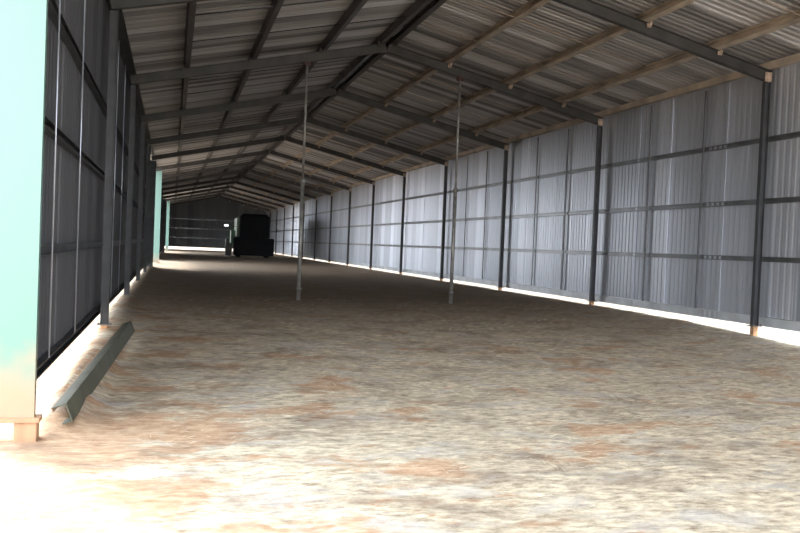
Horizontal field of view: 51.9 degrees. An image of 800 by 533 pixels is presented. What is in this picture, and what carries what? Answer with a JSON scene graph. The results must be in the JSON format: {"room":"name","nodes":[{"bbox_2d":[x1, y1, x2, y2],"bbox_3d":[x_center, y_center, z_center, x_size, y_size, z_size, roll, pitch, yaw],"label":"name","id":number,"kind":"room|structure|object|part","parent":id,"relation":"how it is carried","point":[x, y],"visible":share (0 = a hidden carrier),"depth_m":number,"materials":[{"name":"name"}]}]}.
{"room":"farm building","nodes":[
{"label":"farm building","id":0,"kind":"room"},
{"bbox_2d":[37,0,146,359],"bbox_3d":[-8.222,-2.413,25.033,0.033,5.810,36.450,2,1,-16],"label":"wall","id":1,"kind":"structure","parent":0,"point":[97,15],"depth_m":11.85,"materials":[{"name":"metal"}]},
{"bbox_2d":[37,265,142,378],"bbox_3d":[-8.285,0.431,25.095,0.085,0.110,36.370,2,1,-16],"label":"base rail","id":2,"kind":"object","parent":1,"relation":"attached to","point":[43,363],"visible":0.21,"depth_m":10.66,"materials":[{"name":"metal"}]},
{"bbox_2d":[48,0,60,357],"bbox_3d":[-3.568,-1.720,8.556,0.017,5.365,0.017,2,1,-16],"label":"rod","id":3,"kind":"object","parent":2,"relation":"attached to","point":[59,0],"visible":1,"depth_m":8.57,"materials":[{"name":"metal"}]},
{"bbox_2d":[74,0,85,332],"bbox_3d":[-4.194,-1.800,10.819,0.017,5.365,0.017,2,1,-16],"label":"rod","id":4,"kind":"object","parent":2,"relation":"attached to","point":[84,0],"visible":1,"depth_m":10.82,"materials":[{"name":"metal"}]},
{"bbox_2d":[110,40,119,297],"bbox_3d":[-5.951,-2.024,17.177,0.017,5.365,0.017,2,1,-16],"label":"rod","id":5,"kind":"object","parent":2,"relation":"attached to","point":[119,40],"visible":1,"depth_m":17.17,"materials":[{"name":"metal"}]},
{"bbox_2d":[118,65,125,289],"bbox_3d":[-6.616,-2.109,19.585,0.017,5.365,0.017,2,1,-16],"label":"rod","id":6,"kind":"object","parent":2,"relation":"attached to","point":[125,65],"visible":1,"depth_m":19.58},
{"bbox_2d":[41,239,143,256],"bbox_3d":[-8.237,-0.753,25.066,0.085,0.110,36.370,2,1,-16],"label":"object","id":7,"kind":"structure","parent":1,"relation":"attached to","point":[71,247],"depth_m":11.07,"materials":[{"name":"metal"}]},
{"bbox_2d":[44,114,148,216],"bbox_3d":[-8.185,-2.011,25.036,0.085,0.110,36.370,2,1,-16],"label":"rail","id":8,"kind":"object","parent":1,"relation":"attached to","point":[72,148],"depth_m":10.66,"materials":[{"name":"metal"}]},
{"bbox_2d":[48,0,149,193],"bbox_3d":[-8.136,-3.210,25.008,0.085,0.110,36.370,2,1,-16],"label":"rail","id":9,"kind":"object","parent":1,"relation":"attached to","point":[66,35],"depth_m":10.63,"materials":[{"name":"metal"}]},
{"bbox_2d":[165,198,265,247],"bbox_3d":[-25.830,-6.163,114.998,13.980,7.178,0.010,2,1,-16],"label":"wall","id":10,"kind":"structure","parent":0,"point":[212,209],"depth_m":114.62,"materials":[{"name":"metal"}]},
{"bbox_2d":[165,236,224,239],"bbox_3d":[-25.907,-3.875,114.992,13.340,0.120,0.085,2,1,-16],"label":"wall rail","id":11,"kind":"object","parent":10,"relation":"attached to","point":[165,236],"visible":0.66,"depth_m":114.32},
{"bbox_2d":[165,227,229,230],"bbox_3d":[-25.854,-5.173,114.961,13.340,0.120,0.085,2,1,-16],"label":"wall rail","id":12,"kind":"object","parent":10,"relation":"attached to","point":[165,227],"visible":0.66,"depth_m":114.28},
{"bbox_2d":[170,218,230,220],"bbox_3d":[-25.800,-6.472,114.930,13.340,0.120,0.085,2,1,-16],"label":"wall rail","id":13,"kind":"object","parent":10,"relation":"attached to","point":[170,218],"visible":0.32,"depth_m":114.34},
{"bbox_2d":[168,245,232,248],"bbox_3d":[-25.957,-2.646,115.022,13.340,0.120,0.085,2,1,-16],"label":"wall rail","id":14,"kind":"object","parent":10,"relation":"attached to","point":[168,245],"visible":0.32,"depth_m":114.34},
{"bbox_2d":[0,246,799,532],"bbox_3d":[-14.138,-0.872,84.299,460.000,0.414,490.000,2,1,-16],"label":"floor","id":15,"kind":"structure","parent":0,"point":[100,471],"depth_m":9.31,"materials":[{"name":"soil"}]},
{"bbox_2d":[0,0,47,441],"bbox_3d":[-3.465,-1.196,7.440,0.550,6.350,0.200,2,1,-16],"label":"column","id":16,"kind":"structure","parent":15,"relation":"on","point":[23,23],"depth_m":7.41,"materials":[{"name":"green metal"}]},
{"bbox_3d":[-3.570,1.389,7.497,0.550,0.045,0.190,2,1,-16],"label":"plate","id":17,"kind":"part","parent":16,"relation":"part of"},
{"bbox_2d":[51,321,134,424],"bbox_3d":[-3.938,1.224,10.967,0.204,0.402,6.264,2,1,-13],"label":"channel","id":18,"kind":"object","parent":15,"relation":"on","point":[74,397],"visible":1,"depth_m":9.67,"materials":[{"name":"metal"}]},
{"bbox_2d":[97,9,118,328],"bbox_3d":[-5.125,-1.498,14.486,0.240,5.980,0.240,2,1,-16],"label":"steel column","id":19,"kind":"structure","parent":15,"relation":"on","point":[114,15],"depth_m":14.47,"materials":[{"name":"grey metal"}]},
{"bbox_2d":[110,0,210,9],"bbox_3d":[-1.751,-5.283,15.272,6.859,1.806,0.155,2,1,-16],"label":"rafter","id":20,"kind":"object","parent":19,"relation":"on","point":[115,4],"visible":1,"depth_m":14.52,"materials":[{"name":"metal"}]},
{"bbox_2d":[122,85,135,295],"bbox_3d":[-7.070,-1.746,21.528,0.240,5.980,0.240,2,1,-16],"label":"steel column","id":21,"kind":"structure","parent":15,"relation":"on","point":[133,87],"depth_m":21.51,"materials":[{"name":"grey metal"}]},
{"bbox_2d":[130,41,386,84],"bbox_3d":[-3.697,-5.531,22.314,6.859,1.806,0.155,2,1,-16],"label":"rafter","id":22,"kind":"object","parent":21,"relation":"on","point":[166,75],"visible":1,"depth_m":22.26,"materials":[{"name":"metal"}]},
{"bbox_2d":[136,123,144,280],"bbox_3d":[-9.016,-1.995,28.570,0.240,5.980,0.240,2,1,-16],"label":"steel column","id":23,"kind":"structure","parent":15,"relation":"on","point":[142,141],"depth_m":28.55,"materials":[{"name":"grey metal"}]},
{"bbox_2d":[141,87,336,122],"bbox_3d":[-5.643,-5.780,29.356,6.859,1.806,0.155,2,1,-16],"label":"rafter","id":24,"kind":"object","parent":23,"relation":"on","point":[330,92],"visible":1,"depth_m":29.31,"materials":[{"name":"metal"}]},
{"bbox_2d":[143,145,150,271],"bbox_3d":[-10.962,-2.243,35.612,0.240,5.980,0.240,2,1,-16],"label":"steel column","id":25,"kind":"structure","parent":15,"relation":"on","point":[148,146],"depth_m":35.60,"materials":[{"name":"grey metal"}]},
{"bbox_2d":[147,115,303,144],"bbox_3d":[-7.589,-6.028,36.398,6.859,1.806,0.155,2,1,-16],"label":"rafter","id":26,"kind":"object","parent":25,"relation":"on","point":[300,119],"visible":0.99,"depth_m":36.36,"materials":[{"name":"metal"}]},
{"bbox_2d":[147,160,155,266],"bbox_3d":[-12.947,-2.493,42.664,0.470,5.980,0.220,2,1,-16],"label":"column","id":27,"kind":"structure","parent":15,"relation":"on","point":[152,186],"depth_m":42.60,"materials":[{"name":"metal"}]},
{"bbox_2d":[151,135,284,160],"bbox_3d":[-9.535,-6.276,43.440,6.859,1.806,0.155,2,1,-16],"label":"rafter","id":28,"kind":"object","parent":27,"relation":"on","point":[280,138],"visible":1,"depth_m":43.41,"materials":[{"name":"metal"}]},
{"bbox_2d":[153,170,161,262],"bbox_3d":[-14.701,-2.673,49.886,0.420,6.350,0.340,2,1,-16],"label":"column","id":29,"kind":"structure","parent":15,"relation":"on","point":[158,173],"depth_m":49.75,"materials":[{"name":"green metal"}]},
{"bbox_2d":[156,149,269,170],"bbox_3d":[-11.480,-6.525,50.481,6.859,1.806,0.155,2,1,-16],"label":"rafter","id":30,"kind":"object","parent":29,"relation":"on","point":[265,151],"visible":0.99,"depth_m":50.47,"materials":[{"name":"metal"}]},
{"bbox_2d":[160,195,162,252],"bbox_3d":[-22.637,-3.733,77.863,0.240,5.980,0.240,2,1,-16],"label":"steel column","id":31,"kind":"structure","parent":15,"relation":"on","point":[162,195],"depth_m":77.84,"materials":[{"name":"grey metal"}]},
{"bbox_2d":[162,180,234,194],"bbox_3d":[-19.264,-7.518,78.649,6.859,1.806,0.155,2,1,-16],"label":"rafter","id":32,"kind":"object","parent":31,"relation":"on","point":[232,181],"visible":0.99,"depth_m":78.67,"materials":[{"name":"metal"}]},
{"bbox_2d":[161,199,165,251],"bbox_3d":[-24.540,-3.981,84.938,0.640,5.980,0.220,2,1,-16],"label":"column","id":33,"kind":"structure","parent":15,"relation":"on","point":[164,200],"depth_m":84.89,"materials":[{"name":"metal"}]},
{"bbox_2d":[163,185,229,198],"bbox_3d":[-21.210,-7.767,85.691,6.859,1.806,0.155,2,1,-16],"label":"rafter","id":34,"kind":"object","parent":33,"relation":"on","point":[227,186],"visible":0.94,"depth_m":85.69,"materials":[{"name":"metal"}]},
{"bbox_2d":[165,201,169,251],"bbox_3d":[-26.058,-4.152,92.225,0.400,6.350,0.340,2,1,-16],"label":"column","id":35,"kind":"structure","parent":15,"relation":"on","point":[168,202],"depth_m":92.08,"materials":[{"name":"green metal"}]},
{"bbox_2d":[166,189,225,200],"bbox_3d":[-23.155,-8.015,92.733,6.859,1.806,0.155,2,1,-16],"label":"rafter","id":36,"kind":"object","parent":35,"relation":"on","point":[223,190],"visible":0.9,"depth_m":92.80,"materials":[{"name":"metal"}]},
{"bbox_2d":[224,214,273,257],"bbox_3d":[-15.066,-3.051,81.412,4.825,4.192,6.180,2,1,-16],"label":"combine harvester","id":37,"kind":"object","parent":15,"relation":"on","point":[249,236],"visible":1,"depth_m":78.93,"materials":[{"name":"metal"}]},
{"bbox_3d":[-15.998,-3.838,80.670,0.280,1.800,3.400,2,1,-16],"label":"panel","id":38,"kind":"part","parent":37,"relation":"part of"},
{"bbox_3d":[-14.468,-3.852,80.937,2.830,2.160,3.900,2,1,-16],"label":"grain tank","id":39,"kind":"part","parent":37,"relation":"part of","materials":[{"name":"metal"}]},
{"bbox_3d":[-14.393,-4.993,80.865,2.600,0.230,3.400,2,1,-16],"label":"tank","id":40,"kind":"part","parent":37,"relation":"part of","materials":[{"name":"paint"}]},
{"bbox_2d":[275,210,277,253],"bbox_3d":[-15.435,-4.029,102.608,0.240,5.980,0.240,2,1,-16],"label":"steel column","id":41,"kind":"structure","parent":15,"relation":"on","point":[277,210],"depth_m":102.60,"materials":[{"name":"grey metal"}]},
{"bbox_2d":[282,208,284,254],"bbox_3d":[-13.489,-3.781,95.566,0.240,5.980,0.240,2,1,-16],"label":"steel column","id":42,"kind":"structure","parent":15,"relation":"on","point":[284,208],"depth_m":95.55,"materials":[{"name":"grey metal"}]},
{"bbox_2d":[291,206,293,256],"bbox_3d":[-11.543,-3.533,88.524,0.240,5.980,0.240,2,1,-16],"label":"steel column","id":43,"kind":"structure","parent":15,"relation":"on","point":[293,206],"depth_m":88.51,"materials":[{"name":"grey metal"}]},
{"bbox_2d":[295,62,310,300],"bbox_3d":[-2.688,-2.325,22.719,0.220,6.599,0.180,2,1,-16],"label":"prop","id":44,"kind":"object","parent":15,"relation":"on","point":[302,181],"visible":0.86,"depth_m":22.69,"materials":[{"name":"metal"}]},
{"bbox_2d":[302,203,304,257],"bbox_3d":[-9.597,-3.284,81.482,0.240,5.980,0.240,2,1,-16],"label":"steel column","id":45,"kind":"structure","parent":15,"relation":"on","point":[304,203],"depth_m":81.48,"materials":[{"name":"grey metal"}]},
{"bbox_2d":[314,200,317,259],"bbox_3d":[-7.652,-3.036,74.440,0.240,5.980,0.240,2,1,-16],"label":"steel column","id":46,"kind":"structure","parent":15,"relation":"on","point":[316,200],"depth_m":74.42,"materials":[{"name":"grey metal"}]},
{"bbox_2d":[328,196,332,262],"bbox_3d":[-5.706,-2.788,67.398,0.240,5.980,0.240,2,1,-16],"label":"steel column","id":47,"kind":"structure","parent":15,"relation":"on","point":[331,196],"depth_m":67.38,"materials":[{"name":"grey metal"}]},
{"bbox_2d":[346,191,350,265],"bbox_3d":[-3.760,-2.539,60.357,0.240,5.980,0.240,2,1,-16],"label":"steel column","id":48,"kind":"structure","parent":15,"relation":"on","point":[349,211],"depth_m":60.34,"materials":[{"name":"grey metal"}]},
{"bbox_2d":[368,185,374,268],"bbox_3d":[-1.814,-2.291,53.315,0.240,5.980,0.240,2,1,-16],"label":"steel column","id":49,"kind":"structure","parent":15,"relation":"on","point":[373,188],"depth_m":53.29,"materials":[{"name":"grey metal"}]},
{"bbox_2d":[399,177,405,273],"bbox_3d":[0.132,-2.042,46.273,0.240,5.980,0.240,2,1,-16],"label":"steel column","id":50,"kind":"structure","parent":15,"relation":"on","point":[404,178],"depth_m":46.26,"materials":[{"name":"grey metal"}]},
{"bbox_2d":[440,166,447,280],"bbox_3d":[2.078,-1.794,39.231,0.240,5.980,0.240,2,1,-16],"label":"steel column","id":51,"kind":"structure","parent":15,"relation":"on","point":[445,167],"depth_m":39.21,"materials":[{"name":"grey metal"}]},
{"bbox_2d":[447,77,463,303],"bbox_3d":[1.608,-2.182,23.911,0.220,6.608,0.180,2,1,-16],"label":"prop","id":52,"kind":"object","parent":15,"relation":"on","point":[455,190],"visible":0.88,"depth_m":23.88,"materials":[{"name":"metal"}]},
{"bbox_2d":[150,295,799,471],"bbox_3d":[1.573,1.406,16.043,12.111,0.387,17.045,2,1,-16],"label":"litter","id":53,"kind":"object","parent":15,"relation":"on","point":[192,295],"visible":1,"depth_m":11.24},
{"bbox_2d":[498,150,507,289],"bbox_3d":[4.023,-1.546,32.189,0.240,5.980,0.240,2,1,-16],"label":"steel column","id":54,"kind":"structure","parent":15,"relation":"on","point":[505,164],"depth_m":32.17,"materials":[{"name":"grey metal"}]},
{"bbox_2d":[586,126,602,304],"bbox_3d":[5.969,-1.297,25.147,0.240,5.980,0.240,2,1,-16],"label":"steel column","id":55,"kind":"structure","parent":15,"relation":"on","point":[591,300],"depth_m":25.12,"materials":[{"name":"grey metal"}]},
{"bbox_2d":[387,43,603,125],"bbox_3d":[2.923,-5.300,24.151,6.859,1.814,0.155,2,1,-16],"label":"rafter","id":56,"kind":"object","parent":55,"relation":"on","point":[395,50],"visible":0.95,"depth_m":24.10,"materials":[{"name":"metal"}]},
{"bbox_3d":[6.093,-4.382,24.991,0.170,0.200,0.023,2,1,-16],"label":"plate","id":57,"kind":"part","parent":56,"relation":"part of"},
{"bbox_2d":[746,82,770,335],"bbox_3d":[7.915,-1.049,18.105,0.240,5.980,0.240,2,1,-16],"label":"steel column","id":58,"kind":"structure","parent":15,"relation":"on","point":[766,87],"depth_m":18.09,"materials":[{"name":"grey metal"}]},
{"bbox_3d":[-20.691,-3.485,70.821,0.240,5.980,0.240,2,1,-16],"label":"steel column","id":59,"kind":"structure","parent":15,"relation":"on","visible":0},
{"bbox_2d":[161,175,240,190],"bbox_3d":[-17.318,-7.270,71.607,6.859,1.806,0.155,2,1,-16],"label":"rafter","id":60,"kind":"object","parent":59,"relation":"on","point":[238,176],"visible":0.97,"depth_m":71.61,"materials":[{"name":"metal"}]},
{"bbox_3d":[-16.800,-2.988,56.738,0.240,5.980,0.240,2,1,-16],"label":"steel column","id":61,"kind":"structure","parent":15,"relation":"on","visible":0},
{"bbox_2d":[162,160,257,178],"bbox_3d":[-13.426,-6.773,57.523,6.859,1.806,0.155,2,1,-16],"label":"rafter","id":62,"kind":"object","parent":61,"relation":"on","point":[202,170],"visible":0.94,"depth_m":57.55,"materials":[{"name":"metal"}]},
{"bbox_3d":[-18.745,-3.236,63.780,0.240,5.980,0.240,2,1,-16],"label":"steel column","id":63,"kind":"structure","parent":15,"relation":"on","visible":0},
{"bbox_2d":[162,168,248,184],"bbox_3d":[-15.372,-7.021,64.565,6.859,1.806,0.155,2,1,-16],"label":"rafter","id":64,"kind":"object","parent":63,"relation":"on","point":[245,169],"visible":0.98,"depth_m":64.58,"materials":[{"name":"metal"}]},
{"bbox_3d":[-28.474,-4.478,98.989,0.240,5.980,0.240,2,1,-16],"label":"steel column","id":65,"kind":"structure","parent":15,"relation":"on","visible":0},
{"bbox_2d":[166,193,221,203],"bbox_3d":[-25.101,-8.263,99.775,6.859,1.806,0.155,2,1,-16],"label":"rafter","id":66,"kind":"object","parent":65,"relation":"on","point":[217,193],"visible":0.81,"depth_m":99.86,"materials":[{"name":"metal"}]},
{"bbox_3d":[-30.420,-4.727,106.031,0.240,5.980,0.240,2,1,-16],"label":"steel column","id":67,"kind":"structure","parent":15,"relation":"on","visible":0},
{"bbox_2d":[166,196,218,205],"bbox_3d":[-27.047,-8.512,106.817,6.859,1.806,0.155,2,1,-16],"label":"rafter","id":68,"kind":"object","parent":67,"relation":"on","point":[213,196],"visible":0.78,"depth_m":106.89,"materials":[{"name":"metal"}]},
{"bbox_3d":[-17.381,-4.278,109.650,0.240,5.980,0.240,2,1,-16],"label":"steel column","id":69,"kind":"structure","parent":15,"relation":"on","visible":0},
{"bbox_2d":[219,196,270,211],"bbox_3d":[-20.427,-8.280,108.654,6.859,1.814,0.155,2,1,-16],"label":"rafter","id":70,"kind":"object","parent":69,"relation":"on","point":[233,200],"visible":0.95,"depth_m":108.62,"materials":[{"name":"metal"}]},
{"bbox_2d":[122,0,799,208],"bbox_3d":[-9.672,-6.940,56.876,14.240,1.672,121.600,2,1,-16],"label":"ceiling","id":71,"kind":"structure","parent":0,"point":[156,34],"depth_m":22.65,"materials":[{"name":"metal"}]},
{"bbox_2d":[106,0,162,192],"bbox_3d":[-16.222,-6.269,54.783,0.200,0.155,120.810,2,1,-16],"label":"purlin","id":72,"kind":"object","parent":71,"relation":"attached to","point":[125,48],"visible":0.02,"depth_m":19.91,"materials":[{"name":"metal"}]},
{"bbox_2d":[175,2,196,202],"bbox_3d":[-14.864,-6.536,55.149,0.171,0.224,120.810,2,1,-16],"label":"purlin","id":73,"kind":"object","parent":71,"relation":"attached to","point":[191,7],"visible":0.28,"depth_m":20.40,"materials":[{"name":"metal"}]},
{"bbox_2d":[188,0,284,200],"bbox_3d":[-13.173,-6.872,55.605,0.171,0.224,120.810,2,1,-16],"label":"purlin","id":74,"kind":"object","parent":71,"relation":"attached to","point":[272,14],"visible":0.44,"depth_m":21.47,"materials":[{"name":"metal"}]},
{"bbox_2d":[205,0,367,197],"bbox_3d":[-11.325,-7.239,56.102,0.171,0.224,120.810,2,1,-16],"label":"purlin","id":75,"kind":"object","parent":71,"relation":"attached to","point":[355,7],"visible":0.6,"depth_m":22.63,"materials":[{"name":"metal"}]},
{"bbox_2d":[183,128,286,143],"bbox_3d":[-8.269,-6.505,41.085,5.276,1.221,0.028,2,1,-16],"label":"rod","id":76,"kind":"object","parent":75,"relation":"attached to","point":[285,128],"visible":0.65,"depth_m":41.06,"materials":[{"name":"metal"}]},
{"bbox_2d":[184,106,310,124],"bbox_3d":[-6.323,-6.256,34.043,5.276,1.221,0.028,2,1,-16],"label":"rod","id":77,"kind":"object","parent":75,"relation":"attached to","point":[307,106],"visible":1,"depth_m":34.00,"materials":[{"name":"metal"}]},
{"bbox_2d":[195,0,333,15],"bbox_3d":[-1.793,-5.678,17.647,5.276,1.221,0.028,2,1,-16],"label":"rod","id":78,"kind":"object","parent":75,"relation":"attached to","point":[322,0],"visible":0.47,"depth_m":17.32,"materials":[{"name":"metal"}]},
{"bbox_2d":[188,73,344,93],"bbox_3d":[-4.377,-6.008,27.001,5.276,1.221,0.028,2,1,-16],"label":"rod","id":79,"kind":"object","parent":75,"relation":"attached to","point":[338,73],"visible":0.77,"depth_m":26.98,"materials":[{"name":"metal"}]},
{"bbox_2d":[189,58,360,80],"bbox_3d":[-3.739,-5.927,24.689,5.276,1.221,0.028,2,1,-16],"label":"rod","id":80,"kind":"object","parent":75,"relation":"attached to","point":[354,58],"visible":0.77,"depth_m":24.64,"materials":[{"name":"metal"}]},
{"bbox_2d":[193,16,404,41],"bbox_3d":[-2.432,-5.760,19.959,5.276,1.221,0.028,2,1,-16],"label":"rod","id":81,"kind":"object","parent":75,"relation":"attached to","point":[402,16],"visible":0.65,"depth_m":19.93,"materials":[{"name":"metal"}]},
{"bbox_2d":[217,0,430,195],"bbox_3d":[-9.740,-7.553,56.529,0.171,0.224,120.810,2,1,-16],"label":"purlin","id":82,"kind":"object","parent":71,"relation":"attached to","point":[417,5],"visible":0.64,"depth_m":25.52,"materials":[{"name":"metal"}]},
{"bbox_2d":[217,0,446,198],"bbox_3d":[-9.396,-7.541,56.625,0.171,0.224,120.810,2,1,-16],"label":"purlin","id":83,"kind":"object","parent":71,"relation":"attached to","point":[434,5],"visible":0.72,"depth_m":26.02,"materials":[{"name":"metal"}]},
{"bbox_2d":[230,186,294,205],"bbox_3d":[-14.590,-7.535,87.528,6.859,1.814,0.155,2,1,-16],"label":"rafter","id":84,"kind":"object","parent":83,"relation":"attached to","point":[233,187],"visible":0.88,"depth_m":87.52,"materials":[{"name":"metal"}]},
{"bbox_2d":[236,181,304,202],"bbox_3d":[-12.644,-7.287,80.486,6.859,1.814,0.155,2,1,-16],"label":"rafter","id":85,"kind":"object","parent":83,"relation":"attached to","point":[237,182],"visible":0.91,"depth_m":80.42,"materials":[{"name":"metal"}]},
{"bbox_2d":[242,175,317,199],"bbox_3d":[-10.698,-7.038,73.445,6.859,1.814,0.155,2,1,-16],"label":"rafter","id":86,"kind":"object","parent":83,"relation":"attached to","point":[244,176],"visible":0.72,"depth_m":73.41,"materials":[{"name":"metal"}]},
{"bbox_2d":[249,169,332,195],"bbox_3d":[-8.752,-6.790,66.403,6.859,1.814,0.155,2,1,-16],"label":"rafter","id":87,"kind":"object","parent":83,"relation":"attached to","point":[250,170],"visible":0.88,"depth_m":66.34,"materials":[{"name":"metal"}]},
{"bbox_2d":[258,161,351,190],"bbox_3d":[-6.806,-6.542,59.361,6.859,1.814,0.155,2,1,-16],"label":"rafter","id":88,"kind":"object","parent":83,"relation":"attached to","point":[284,169],"visible":0.87,"depth_m":59.37,"materials":[{"name":"metal"}]},
{"bbox_2d":[270,150,374,184],"bbox_3d":[-4.861,-6.293,52.319,6.859,1.814,0.155,2,1,-16],"label":"rafter","id":89,"kind":"object","parent":83,"relation":"attached to","point":[272,152],"visible":0.95,"depth_m":52.33,"materials":[{"name":"metal"}]},
{"bbox_2d":[285,136,405,176],"bbox_3d":[-2.915,-6.045,45.277,6.859,1.814,0.155,2,1,-16],"label":"rafter","id":90,"kind":"object","parent":83,"relation":"attached to","point":[289,139],"visible":0.91,"depth_m":45.27,"materials":[{"name":"metal"}]},
{"bbox_2d":[306,117,447,165],"bbox_3d":[-0.969,-5.797,38.235,6.859,1.814,0.155,2,1,-16],"label":"rafter","id":91,"kind":"object","parent":83,"relation":"attached to","point":[387,144],"visible":0.97,"depth_m":38.21,"materials":[{"name":"metal"}]},
{"bbox_2d":[337,88,508,149],"bbox_3d":[0.977,-5.548,31.193,6.859,1.814,0.155,2,1,-16],"label":"rafter","id":92,"kind":"object","parent":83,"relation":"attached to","point":[342,93],"visible":0.88,"depth_m":31.15,"materials":[{"name":"metal"}]},
{"bbox_2d":[552,0,772,81],"bbox_3d":[4.868,-5.051,17.109,6.859,1.814,0.155,2,1,-16],"label":"rafter","id":93,"kind":"object","parent":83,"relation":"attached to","point":[590,7],"visible":0.9,"depth_m":17.34,"materials":[{"name":"metal"}]},
{"bbox_3d":[8.039,-4.134,17.949,0.170,0.200,0.023,2,1,-16],"label":"plate","id":94,"kind":"part","parent":93,"relation":"part of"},
{"bbox_2d":[229,0,550,201],"bbox_3d":[-7.841,-7.119,57.069,0.171,0.224,120.810,2,1,-16],"label":"purlin","id":95,"kind":"object","parent":71,"relation":"attached to","point":[532,5],"visible":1,"depth_m":23.26,"materials":[{"name":"metal"}]},
{"bbox_2d":[222,193,277,209],"bbox_3d":[-18.481,-8.032,101.612,6.859,1.814,0.155,2,1,-16],"label":"rafter","id":96,"kind":"object","parent":95,"relation":"hanging from","point":[228,195],"visible":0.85,"depth_m":101.59,"materials":[{"name":"metal"}]},
{"bbox_2d":[243,0,696,205],"bbox_3d":[-6.029,-6.626,57.587,0.171,0.224,120.810,2,1,-16],"label":"purlin","id":97,"kind":"object","parent":71,"relation":"attached to","point":[669,6],"visible":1,"depth_m":21.81,"materials":[{"name":"metal"}]},
{"bbox_2d":[226,189,285,207],"bbox_3d":[-16.536,-7.783,94.570,6.859,1.814,0.155,2,1,-16],"label":"rafter","id":98,"kind":"object","parent":97,"relation":"hanging from","point":[228,190],"visible":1,"depth_m":94.54,"materials":[{"name":"metal"}]},
{"bbox_2d":[255,9,799,208],"bbox_3d":[-4.370,-6.174,58.062,0.171,0.224,120.810,2,1,-16],"label":"purlin","id":99,"kind":"object","parent":71,"relation":"attached to","point":[789,19],"visible":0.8,"depth_m":21.08,"materials":[{"name":"metal"}]},
{"bbox_2d":[307,125,404,155],"bbox_3d":[-2.134,-6.164,40.301,5.276,1.221,0.028,2,1,-16],"label":"rod","id":100,"kind":"object","parent":99,"relation":"attached to","point":[307,125],"visible":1,"depth_m":40.28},
{"bbox_2d":[359,76,498,122],"bbox_3d":[1.119,-5.749,28.529,5.276,1.221,0.028,2,1,-16],"label":"rod","id":101,"kind":"object","parent":99,"relation":"attached to","point":[359,76],"visible":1,"depth_m":28.48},
{"bbox_2d":[376,61,526,112],"bbox_3d":[1.758,-5.667,26.217,5.276,1.221,0.028,2,1,-16],"label":"rod","id":102,"kind":"object","parent":99,"relation":"attached to","point":[376,61],"visible":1,"depth_m":26.17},
{"bbox_2d":[423,22,602,86],"bbox_3d":[3.065,-5.501,21.487,5.276,1.221,0.028,2,1,-16],"label":"rod","id":103,"kind":"object","parent":99,"relation":"attached to","point":[423,22],"visible":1,"depth_m":21.43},
{"bbox_2d":[467,0,652,69],"bbox_3d":[3.704,-5.419,19.175,5.276,1.221,0.028,2,1,-16],"label":"rod","id":104,"kind":"object","parent":99,"relation":"attached to","point":[467,0],"visible":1,"depth_m":19.16,"materials":[{"name":"metal"}]},
{"bbox_2d":[265,53,799,211],"bbox_3d":[-3.062,-5.821,58.436,0.120,0.155,120.810,2,1,-16],"label":"purlin","id":105,"kind":"object","parent":71,"relation":"attached to","point":[795,58],"visible":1,"depth_m":23.40,"materials":[{"name":"metal"}]},
{"bbox_2d":[763,0,799,15],"bbox_3d":[5.010,-5.252,14.445,5.276,1.221,0.028,2,1,-16],"label":"rod","id":106,"kind":"object","parent":71,"relation":"attached to","point":[763,0],"visible":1,"depth_m":14.99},
{"bbox_2d":[266,62,799,321],"bbox_3d":[-3.086,-3.023,58.719,0.034,5.780,120.780,2,1,-16],"label":"wall","id":107,"kind":"structure","parent":0,"point":[733,114],"depth_m":23.83,"materials":[{"name":"metal"}]},
{"bbox_2d":[270,196,799,231],"bbox_3d":[-3.119,-2.867,58.628,0.085,0.110,120.610,2,1,-16],"label":"rail","id":108,"kind":"object","parent":107,"relation":"attached to","point":[783,199],"depth_m":24.00,"materials":[{"name":"metal"}]},
{"bbox_2d":[271,131,799,221],"bbox_3d":[-3.063,-4.225,58.595,0.085,0.110,120.610,2,1,-16],"label":"rail","id":109,"kind":"object","parent":107,"relation":"attached to","point":[794,134],"depth_m":23.97,"materials":[{"name":"metal"}]},
{"bbox_2d":[274,251,799,331],"bbox_3d":[-3.227,-0.220,58.691,0.085,0.200,120.610,2,1,-16],"label":"base rail","id":110,"kind":"object","parent":107,"relation":"attached to","point":[726,316],"visible":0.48,"depth_m":23.78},
{"bbox_2d":[462,156,468,276],"bbox_3d":[2.924,-2.223,36.740,0.040,5.375,0.044,2,1,-16],"label":"bar","id":111,"kind":"object","parent":110,"relation":"attached to","point":[467,156],"visible":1,"depth_m":36.73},
{"bbox_2d":[482,151,487,278],"bbox_3d":[3.557,-2.142,34.448,0.040,5.375,0.044,2,1,-16],"label":"bar","id":112,"kind":"object","parent":110,"relation":"attached to","point":[487,151],"visible":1,"depth_m":34.43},
{"bbox_2d":[531,137,538,285],"bbox_3d":[4.870,-1.974,29.698,0.040,5.375,0.044,2,1,-16],"label":"bar","id":113,"kind":"object","parent":110,"relation":"attached to","point":[537,137],"visible":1,"depth_m":29.68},
{"bbox_2d":[561,129,569,289],"bbox_3d":[5.503,-1.894,27.406,0.040,5.375,0.044,2,1,-16],"label":"bar","id":114,"kind":"object","parent":110,"relation":"attached to","point":[568,129],"visible":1,"depth_m":27.39,"materials":[{"name":"metal"}]},
{"bbox_2d":[642,106,652,300],"bbox_3d":[6.816,-1.726,22.657,0.040,5.375,0.044,2,1,-16],"label":"bar","id":115,"kind":"object","parent":110,"relation":"attached to","point":[651,119],"visible":1,"depth_m":22.64,"materials":[{"name":"metal"}]},
{"bbox_2d":[694,91,707,307],"bbox_3d":[7.449,-1.645,20.364,0.040,5.375,0.044,2,1,-16],"label":"bar","id":116,"kind":"object","parent":110,"relation":"attached to","point":[705,104],"visible":1,"depth_m":20.35,"materials":[{"name":"metal"}]},
{"bbox_2d":[274,241,799,262],"bbox_3d":[-3.171,-1.588,58.658,0.085,0.110,120.610,2,1,-16],"label":"rail","id":117,"kind":"object","parent":107,"relation":"attached to","point":[661,255],"depth_m":23.75,"materials":[{"name":"metal"}]}
]}

